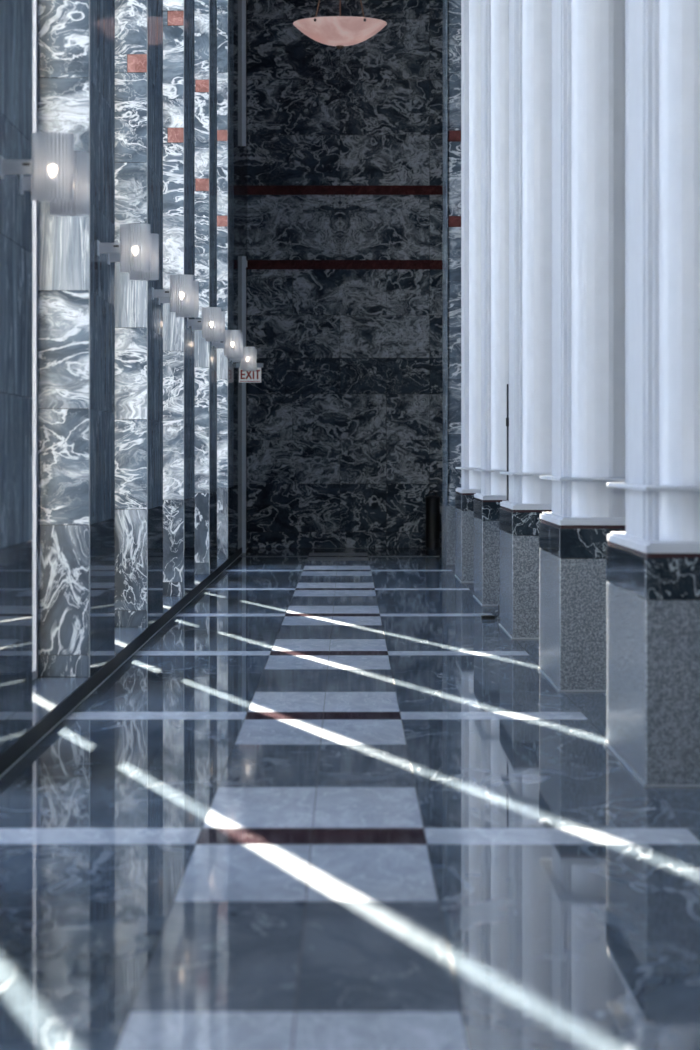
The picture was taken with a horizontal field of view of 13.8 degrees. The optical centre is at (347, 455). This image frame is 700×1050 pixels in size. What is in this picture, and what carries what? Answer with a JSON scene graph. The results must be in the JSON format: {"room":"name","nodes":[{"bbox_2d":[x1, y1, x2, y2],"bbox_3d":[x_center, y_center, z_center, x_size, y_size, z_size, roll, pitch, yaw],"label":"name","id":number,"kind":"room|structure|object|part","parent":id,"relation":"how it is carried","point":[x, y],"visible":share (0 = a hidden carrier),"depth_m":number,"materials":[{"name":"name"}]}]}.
{"room":"lobby","nodes":[
{"label":"lobby","id":0,"kind":"room"},
{"bbox_2d":[233,0,246,552],"bbox_3d":[-1.877,-3.550,44.438,0.485,9.900,5.694,0,0,0],"label":"wall","id":1,"kind":"structure","parent":0,"point":[240,152],"depth_m":43.83,"materials":[{"name":"stone"}]},
{"bbox_2d":[242,0,246,552],"bbox_3d":[-1.607,-3.500,45.455,0.064,10.000,1.300,0,0,0],"label":"trim","id":2,"kind":"structure","parent":1,"relation":"attached to","point":[244,261],"depth_m":44.80,"materials":[{"name":"metal"}]},
{"bbox_2d":[236,363,262,382],"bbox_3d":[-1.443,-1.220,42.525,0.410,0.285,0.074,0,0,0],"label":"exit sign","id":3,"kind":"object","parent":1,"relation":"attached to","point":[244,376],"visible":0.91,"depth_m":42.50,"materials":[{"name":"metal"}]},
{"bbox_3d":[-1.430,-1.187,42.525,0.325,0.220,0.050,0,0,0],"label":"panel","id":4,"kind":"part","parent":3,"relation":"part of","materials":[{"name":"white plastic"}]},
{"bbox_2d":[246,0,442,547],"bbox_3d":[3.382,-3.500,47.484,11.235,10.000,0.400,0,0,0],"label":"wall","id":5,"kind":"structure","parent":0,"point":[344,437],"depth_m":47.28,"materials":[{"name":"stone"}]},
{"bbox_2d":[0,548,699,1049],"bbox_3d":[3.672,1.625,17.742,10.655,0.250,59.484,0,0,0],"label":"floor","id":6,"kind":"structure","parent":0,"point":[330,802],"depth_m":11.17,"materials":[{"name":"stone"}]},
{"bbox_2d":[217,0,233,558],"bbox_3d":[-1.877,-3.534,40.605,0.485,9.872,1.962,0,0,0],"label":"pier","id":7,"kind":"object","parent":6,"relation":"on","point":[225,8],"visible":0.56,"depth_m":39.63,"materials":[{"name":"grey stone"}]},
{"bbox_2d":[230,347,254,368],"bbox_3d":[-1.462,-1.357,40.169,0.346,0.310,0.198,0,0,0],"label":"wall sconce","id":8,"kind":"object","parent":7,"relation":"attached to","point":[248,360],"visible":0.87,"depth_m":40.09,"materials":[{"name":"white glass"}]},
{"bbox_3d":[-1.387,-1.357,40.169,0.198,0.310,0.198,0,0,0],"label":"lamp shade","id":9,"kind":"part","parent":8,"relation":"part of","materials":[{"name":"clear glass"}]},
{"bbox_2d":[232,349,256,370],"bbox_3d":[-1.462,-1.357,40.998,0.346,0.310,0.198,0,0,0],"label":"wall sconce","id":10,"kind":"object","parent":7,"relation":"attached to","point":[255,369],"visible":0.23,"depth_m":40.96,"materials":[{"name":"white glass"}]},
{"bbox_3d":[-1.387,-1.357,40.998,0.198,0.310,0.198,0,0,0],"label":"lamp shade","id":11,"kind":"part","parent":10,"relation":"part of","materials":[{"name":"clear glass"}]},
{"bbox_2d":[425,491,439,548],"bbox_3d":[1.373,1.029,46.864,0.248,0.942,0.248,0,0,0],"label":"litter bin","id":12,"kind":"object","parent":6,"relation":"on","point":[432,502],"visible":1,"depth_m":46.77,"materials":[{"name":"black plastic"}]},
{"bbox_3d":[1.373,0.670,46.864,0.248,0.060,0.248,0,0,0],"label":"lid","id":13,"kind":"part","parent":12,"relation":"part of","materials":[{"name":"black plastic"}]},
{"bbox_2d":[442,0,460,565],"bbox_3d":[1.800,-3.495,40.677,0.900,9.990,2.001,0,0,0],"label":"pier","id":14,"kind":"object","parent":6,"relation":"on","point":[451,9],"visible":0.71,"depth_m":39.70,"materials":[{"name":"grey stone"}]},
{"bbox_2d":[455,0,480,582],"bbox_3d":[1.700,-3.490,35.370,0.716,9.980,2.017,0,0,0],"label":"column","id":15,"kind":"structure","parent":6,"relation":"on","point":[470,9],"depth_m":34.64,"materials":[{"name":"grey stone"}]},
{"bbox_2d":[481,605,499,620],"bbox_3d":[1.315,1.437,26.548,0.180,0.127,0.522,0,0,0],"label":"block","id":16,"kind":"object","parent":6,"relation":"on","point":[482,616],"visible":0.96,"depth_m":26.63,"materials":[{"name":"black plastic"}]},
{"bbox_2d":[473,0,508,605],"bbox_3d":[1.700,-3.490,30.063,0.716,9.980,2.017,0,0,0],"label":"column","id":17,"kind":"structure","parent":6,"relation":"on","point":[494,13],"depth_m":29.33,"materials":[{"name":"grey stone"}]},
{"bbox_2d":[495,384,508,612],"bbox_3d":[1.535,0.405,27.840,0.240,2.190,0.240,0,0,0],"label":"slim post","id":18,"kind":"object","parent":6,"relation":"on","point":[507,418],"visible":0.42,"depth_m":27.83,"materials":[{"name":"metal"}]},
{"bbox_2d":[499,0,551,638],"bbox_3d":[1.700,-3.490,24.756,0.716,9.980,2.017,0,0,0],"label":"column","id":19,"kind":"structure","parent":6,"relation":"on","point":[530,21],"depth_m":23.96,"materials":[{"name":"grey stone"}]},
{"bbox_2d":[538,0,625,691],"bbox_3d":[1.700,-3.490,19.449,0.716,9.980,2.017,0,0,0],"label":"column","id":20,"kind":"structure","parent":6,"relation":"on","point":[589,36],"depth_m":18.62,"materials":[{"name":"grey stone"}]},
{"bbox_2d":[605,0,699,786],"bbox_3d":[1.700,-3.490,14.142,0.716,9.980,2.017,0,0,0],"label":"column","id":21,"kind":"structure","parent":6,"relation":"on","point":[653,566],"depth_m":13.40,"materials":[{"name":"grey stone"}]},
{"bbox_3d":[2.600,-3.650,17.692,12.800,10.300,59.984,0,0,0],"label":"ceiling","id":22,"kind":"structure","parent":0,"visible":0},
{"bbox_2d":[293,0,386,48],"bbox_3d":[-0.118,-7.362,44.375,1.440,2.275,1.449,0,0,0],"label":"pendant lamp","id":23,"kind":"object","parent":22,"relation":"hanging from","point":[339,31],"visible":1,"depth_m":43.95,"materials":[{"name":"pink glass"}]},
{"bbox_3d":[-0.118,-7.525,44.739,0.022,1.858,0.679,0,0,0],"label":"rod","id":24,"kind":"part","parent":23,"relation":"part of","materials":[{"name":"brown metal"}]},
{"bbox_3d":[-0.118,-6.448,44.370,1.440,0.347,1.440,0,0,0],"label":"lamp shade","id":25,"kind":"part","parent":23,"relation":"part of","materials":[{"name":"pink glass"}]},
{"bbox_3d":[-1.877,-3.549,-1.849,0.485,9.902,23.185,0,0,0],"label":"wall","id":26,"kind":"structure","parent":0,"visible":0},
{"bbox_2d":[31,0,37,679],"bbox_3d":[-1.998,-3.549,16.726,0.065,9.902,3.350,0,0,0],"label":"window","id":27,"kind":"structure","parent":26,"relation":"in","point":[35,2],"depth_m":18.29,"materials":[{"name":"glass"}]},
{"bbox_2d":[0,542,247,774],"bbox_3d":[-2.666,1.451,17.642,2.069,0.098,59.284,0,0,0],"label":"trim","id":28,"kind":"structure","parent":26,"relation":"attached to","point":[54,698],"depth_m":18.11,"materials":[{"name":"stone"}]},
{"bbox_2d":[0,0,32,752],"bbox_3d":[-1.877,-3.534,14.070,0.485,9.872,1.962,0,0,0],"label":"pier","id":29,"kind":"object","parent":28,"relation":"on","point":[16,16],"visible":0.97,"depth_m":14.27,"materials":[{"name":"grey stone"}]},
{"bbox_2d":[0,132,73,201],"bbox_3d":[-1.462,-1.357,13.633,0.346,0.310,0.198,0,0,0],"label":"wall sconce","id":30,"kind":"object","parent":29,"relation":"attached to","point":[50,167],"visible":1,"depth_m":13.56,"materials":[{"name":"glass"}]},
{"bbox_3d":[-1.629,-1.357,13.633,0.012,0.100,0.100,0,0,0],"label":"wall plate","id":31,"kind":"part","parent":30,"relation":"part of","materials":[{"name":"metal"}]},
{"bbox_3d":[-1.549,-1.357,13.633,0.148,0.068,0.040,0,0,0],"label":"arm","id":32,"kind":"part","parent":30,"relation":"part of","materials":[{"name":"white metal"}]},
{"bbox_3d":[-1.387,-1.357,13.633,0.198,0.310,0.198,0,0,0],"label":"lamp shade","id":33,"kind":"part","parent":30,"relation":"part of","materials":[{"name":"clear glass"}]},
{"bbox_2d":[19,151,88,216],"bbox_3d":[-1.462,-1.357,14.463,0.346,0.310,0.198,0,0,0],"label":"wall sconce","id":34,"kind":"object","parent":29,"relation":"attached to","point":[79,206],"visible":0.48,"depth_m":14.41,"materials":[{"name":"white glass"}]},
{"bbox_3d":[-1.629,-1.357,14.463,0.012,0.100,0.100,0,0,0],"label":"wall plate","id":35,"kind":"part","parent":34,"relation":"part of","materials":[{"name":"metal"}]},
{"bbox_3d":[-1.549,-1.357,14.463,0.148,0.068,0.040,0,0,0],"label":"arm","id":36,"kind":"part","parent":34,"relation":"part of","materials":[{"name":"white metal"}]},
{"bbox_3d":[-1.387,-1.357,14.463,0.198,0.310,0.198,0,0,0],"label":"lamp shade","id":37,"kind":"part","parent":34,"relation":"part of","materials":[{"name":"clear glass"}]},
{"bbox_2d":[38,0,114,676],"bbox_3d":[-1.877,-3.534,19.377,0.485,9.872,1.962,0,0,0],"label":"pier","id":38,"kind":"object","parent":28,"relation":"on","point":[76,38],"visible":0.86,"depth_m":18.40,"materials":[{"name":"grey stone"}]},
{"bbox_2d":[97,223,149,272],"bbox_3d":[-1.462,-1.357,18.941,0.346,0.310,0.198,0,0,0],"label":"wall sconce","id":39,"kind":"object","parent":38,"relation":"attached to","point":[133,248],"visible":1,"depth_m":18.87,"materials":[{"name":"white glass"}]},
{"bbox_3d":[-1.629,-1.357,18.941,0.012,0.100,0.100,0,0,0],"label":"wall plate","id":40,"kind":"part","parent":39,"relation":"part of","materials":[{"name":"metal"}]},
{"bbox_3d":[-1.549,-1.357,18.941,0.148,0.068,0.040,0,0,0],"label":"arm","id":41,"kind":"part","parent":39,"relation":"part of","materials":[{"name":"white metal"}]},
{"bbox_3d":[-1.387,-1.357,18.941,0.198,0.310,0.198,0,0,0],"label":"lamp shade","id":42,"kind":"part","parent":39,"relation":"part of","materials":[{"name":"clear glass"}]},
{"bbox_2d":[107,233,158,279],"bbox_3d":[-1.462,-1.357,19.770,0.346,0.310,0.198,0,0,0],"label":"wall sconce","id":43,"kind":"object","parent":38,"relation":"attached to","point":[153,274],"visible":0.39,"depth_m":19.71,"materials":[{"name":"white metal"}]},
{"bbox_3d":[-1.549,-1.357,19.770,0.148,0.068,0.040,0,0,0],"label":"arm","id":44,"kind":"part","parent":43,"relation":"part of","materials":[{"name":"white metal"}]},
{"bbox_3d":[-1.387,-1.357,19.770,0.198,0.310,0.198,0,0,0],"label":"lamp shade","id":45,"kind":"part","parent":43,"relation":"part of","materials":[{"name":"clear glass"}]},
{"bbox_2d":[113,0,162,627],"bbox_3d":[-1.877,-3.534,24.684,0.485,9.872,1.962,0,0,0],"label":"pier","id":46,"kind":"object","parent":28,"relation":"on","point":[138,518],"visible":0.68,"depth_m":23.71,"materials":[{"name":"grey stone"}]},
{"bbox_2d":[152,274,193,312],"bbox_3d":[-1.462,-1.357,24.247,0.346,0.310,0.198,0,0,0],"label":"wall sconce","id":47,"kind":"object","parent":46,"relation":"attached to","point":[180,293],"visible":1,"depth_m":24.18,"materials":[{"name":"white glass"}]},
{"bbox_3d":[-1.549,-1.357,24.247,0.148,0.068,0.040,0,0,0],"label":"arm","id":48,"kind":"part","parent":47,"relation":"part of","materials":[{"name":"white metal"}]},
{"bbox_3d":[-1.387,-1.357,24.247,0.198,0.310,0.198,0,0,0],"label":"lamp shade","id":49,"kind":"part","parent":47,"relation":"part of","materials":[{"name":"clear glass"}]},
{"bbox_2d":[158,281,198,316],"bbox_3d":[-1.462,-1.357,25.078,0.346,0.310,0.198,0,0,0],"label":"wall sconce","id":50,"kind":"object","parent":46,"relation":"attached to","point":[195,313],"visible":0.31,"depth_m":25.04,"materials":[{"name":"white metal"}]},
{"bbox_3d":[-1.549,-1.357,25.078,0.148,0.068,0.040,0,0,0],"label":"arm","id":51,"kind":"part","parent":50,"relation":"part of","materials":[{"name":"white metal"}]},
{"bbox_3d":[-1.387,-1.357,25.078,0.198,0.310,0.198,0,0,0],"label":"lamp shade","id":52,"kind":"part","parent":50,"relation":"part of","materials":[{"name":"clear glass"}]},
{"bbox_2d":[162,0,194,595],"bbox_3d":[-1.877,-3.534,29.991,0.485,9.872,1.962,0,0,0],"label":"pier","id":53,"kind":"object","parent":28,"relation":"on","point":[178,505],"visible":0.65,"depth_m":29.02,"materials":[{"name":"grey stone"}]},
{"bbox_2d":[187,307,220,337],"bbox_3d":[-1.462,-1.357,29.555,0.346,0.310,0.198,0,0,0],"label":"wall sconce","id":54,"kind":"object","parent":53,"relation":"attached to","point":[210,322],"visible":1,"depth_m":29.48,"materials":[{"name":"white glass"}]},
{"bbox_3d":[-1.549,-1.357,29.555,0.148,0.068,0.040,0,0,0],"label":"arm","id":55,"kind":"part","parent":54,"relation":"part of","materials":[{"name":"white metal"}]},
{"bbox_3d":[-1.387,-1.357,29.555,0.198,0.310,0.198,0,0,0],"label":"lamp shade","id":56,"kind":"part","parent":54,"relation":"part of","materials":[{"name":"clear glass"}]},
{"bbox_2d":[191,311,224,341],"bbox_3d":[-1.462,-1.357,30.384,0.346,0.310,0.198,0,0,0],"label":"wall sconce","id":57,"kind":"object","parent":53,"relation":"attached to","point":[222,338],"visible":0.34,"depth_m":30.34,"materials":[{"name":"white metal"}]},
{"bbox_3d":[-1.549,-1.357,30.384,0.148,0.068,0.040,0,0,0],"label":"arm","id":58,"kind":"part","parent":57,"relation":"part of","materials":[{"name":"white metal"}]},
{"bbox_3d":[-1.387,-1.357,30.384,0.198,0.310,0.198,0,0,0],"label":"lamp shade","id":59,"kind":"part","parent":57,"relation":"part of","materials":[{"name":"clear glass"}]},
{"bbox_2d":[194,0,216,573],"bbox_3d":[-1.877,-3.534,35.298,0.485,9.872,1.962,0,0,0],"label":"pier","id":60,"kind":"object","parent":28,"relation":"on","point":[205,357],"visible":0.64,"depth_m":34.32,"materials":[{"name":"grey stone"}]},
{"bbox_2d":[212,330,240,355],"bbox_3d":[-1.462,-1.357,34.861,0.346,0.310,0.198,0,0,0],"label":"wall sconce","id":61,"kind":"object","parent":60,"relation":"attached to","point":[232,343],"visible":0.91,"depth_m":34.78,"materials":[{"name":"white glass"}]},
{"bbox_3d":[-1.549,-1.357,34.861,0.148,0.068,0.040,0,0,0],"label":"arm","id":62,"kind":"part","parent":61,"relation":"part of","materials":[{"name":"white metal"}]},
{"bbox_3d":[-1.387,-1.357,34.861,0.198,0.310,0.198,0,0,0],"label":"lamp shade","id":63,"kind":"part","parent":61,"relation":"part of","materials":[{"name":"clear glass"}]},
{"bbox_2d":[215,333,242,358],"bbox_3d":[-1.462,-1.357,35.691,0.346,0.310,0.198,0,0,0],"label":"wall sconce","id":64,"kind":"object","parent":60,"relation":"attached to","point":[216,347],"visible":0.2,"depth_m":35.67,"materials":[{"name":"white glass"}]},
{"bbox_3d":[-1.387,-1.357,35.691,0.198,0.310,0.198,0,0,0],"label":"lamp shade","id":65,"kind":"part","parent":64,"relation":"part of","materials":[{"name":"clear glass"}]}
]}

